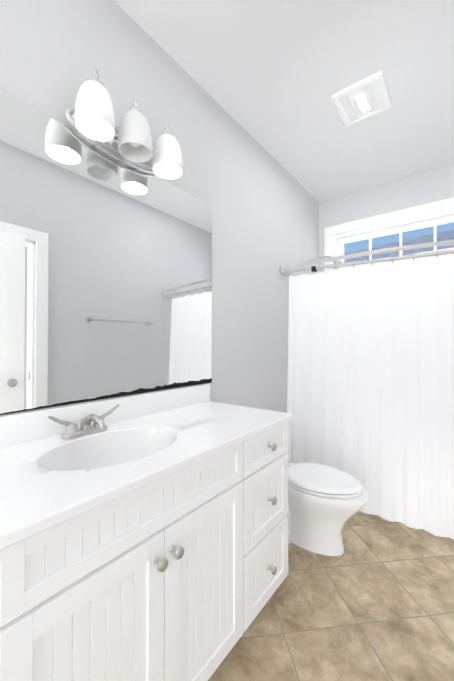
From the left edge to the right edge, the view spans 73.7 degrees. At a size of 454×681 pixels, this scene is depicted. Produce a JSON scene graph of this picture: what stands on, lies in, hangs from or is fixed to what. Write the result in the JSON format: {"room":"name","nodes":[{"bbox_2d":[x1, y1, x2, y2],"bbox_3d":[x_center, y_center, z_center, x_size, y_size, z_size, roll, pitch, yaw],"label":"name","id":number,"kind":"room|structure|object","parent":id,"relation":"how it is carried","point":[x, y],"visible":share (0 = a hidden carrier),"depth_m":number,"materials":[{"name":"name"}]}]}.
{"room":"bathroom","nodes":[
{"label":"bathroom","id":0,"kind":"room"},
{"bbox_2d":[0,0,318,415],"bbox_3d":[-0.754,-0.139,1.083,0.100,2.740,5.737,0,-1,38],"label":"wall","id":1,"kind":"structure","parent":0,"point":[250,189],"depth_m":1.88,"materials":[{"name":"grey paint"}]},
{"bbox_2d":[0,90,211,414],"bbox_3d":[-0.584,-0.290,1.215,0.006,1.075,1.592,0,-1,38],"label":"wall mirror","id":2,"kind":"object","parent":1,"relation":"attached to","point":[105,275],"visible":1,"depth_m":1.24,"materials":[{"name":"clear glass"}]},
{"bbox_2d":[65,68,182,178],"bbox_3d":[-0.409,-0.899,1.287,0.206,0.228,0.490,0,-1,38],"label":"sconce","id":3,"kind":"object","parent":1,"relation":"attached to","point":[91,113],"visible":1,"depth_m":1.21,"materials":[{"name":"white glass"}]},
{"bbox_2d":[302,256,341,268],"bbox_3d":[0.882,-0.718,2.812,0.364,0.132,0.095,0,-1,38],"label":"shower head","id":4,"kind":"object","parent":1,"relation":"attached to","point":[335,262],"visible":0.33,"depth_m":2.80},
{"bbox_2d":[280,239,453,275],"bbox_3d":[1.144,-0.626,2.209,1.524,0.221,0.566,0,-1,38],"label":"curtain rod","id":5,"kind":"object","parent":1,"relation":"attached to","point":[291,269],"visible":1,"depth_m":2.10,"materials":[{"name":"white metal"}]},
{"bbox_2d":[287,259,453,539],"bbox_3d":[1.084,0.326,2.110,1.457,1.774,0.120,0,-1,38],"label":"shower curtain","id":6,"kind":"object","parent":5,"relation":"hanging from","point":[370,399],"visible":0.88,"depth_m":2.12,"materials":[{"name":"fabric"}]},
{"bbox_2d":[114,0,453,201],"bbox_3d":[0.370,-1.548,0.223,2.950,0.060,5.737,0,-1,38],"label":"ceiling","id":7,"kind":"structure","parent":0,"point":[271,77],"depth_m":1.69,"materials":[{"name":"white paint"}]},
{"bbox_2d":[332,70,391,126],"bbox_3d":[0.845,-1.489,1.887,0.281,0.022,0.314,0,-1,38],"label":"fan","id":8,"kind":"object","parent":7,"relation":"attached to","point":[363,99],"visible":1,"depth_m":1.86,"materials":[{"name":"white plastic"}]},
{"bbox_2d":[208,511,453,680],"bbox_3d":[0.370,1.251,0.192,2.950,0.060,5.737,0,-1,38],"label":"floor","id":9,"kind":"structure","parent":0,"point":[374,601],"depth_m":1.35,"materials":[{"name":"tile"}]},
{"bbox_2d":[0,384,293,680],"bbox_3d":[-0.373,0.740,1.012,0.569,0.980,1.570,0,-1,38],"label":"bathroom vanity","id":10,"kind":"object","parent":9,"relation":"on","point":[143,537],"visible":1,"depth_m":0.89,"materials":[{"name":"white wood"}]},
{"bbox_2d":[0,384,293,549],"bbox_3d":[-0.377,0.365,1.020,0.558,0.230,1.570,0,-1,38],"label":"countertop","id":11,"kind":"structure","parent":10,"relation":"on","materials":[{"name":"white stone"}]},
{"bbox_2d":[48,404,119,439],"bbox_3d":[-0.492,0.304,1.110,0.157,0.094,0.273,0,-1,38],"label":"faucet","id":12,"kind":"object","parent":11,"relation":"on","point":[99,429],"depth_m":1.11,"materials":[{"name":"silver metal"}]},
{"bbox_2d":[286,421,368,555],"bbox_3d":[0.479,0.889,1.925,0.786,0.703,0.430,0,-1,38],"label":"toilet","id":13,"kind":"object","parent":9,"relation":"on","point":[325,503],"visible":0.54,"depth_m":1.75,"materials":[{"name":"white ceramic"}]},
{"bbox_2d":[319,163,453,272],"bbox_3d":[2.147,-0.124,2.409,2.850,2.740,0.120,0,-1,38],"label":"wall","id":14,"kind":"structure","parent":0,"point":[426,187],"depth_m":2.84,"materials":[{"name":"grey paint"}]},
{"bbox_2d":[324,198,453,272],"bbox_3d":[1.617,-0.902,2.819,1.388,0.575,0.138,0,-1,38],"label":"window","id":15,"kind":"structure","parent":14,"relation":"in","point":[345,235],"depth_m":2.83,"materials":[{"name":"white wood"}]},
{"label":"outside","id":16,"kind":"structure","parent":0,"visible":0},
{"bbox_2d":[344,229,453,262],"bbox_3d":[4.438,-1.556,6.258,4.891,4.141,8.541,0,-1,38],"label":"roof","id":17,"kind":"structure","parent":16,"point":[411,242],"depth_m":6.58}
]}

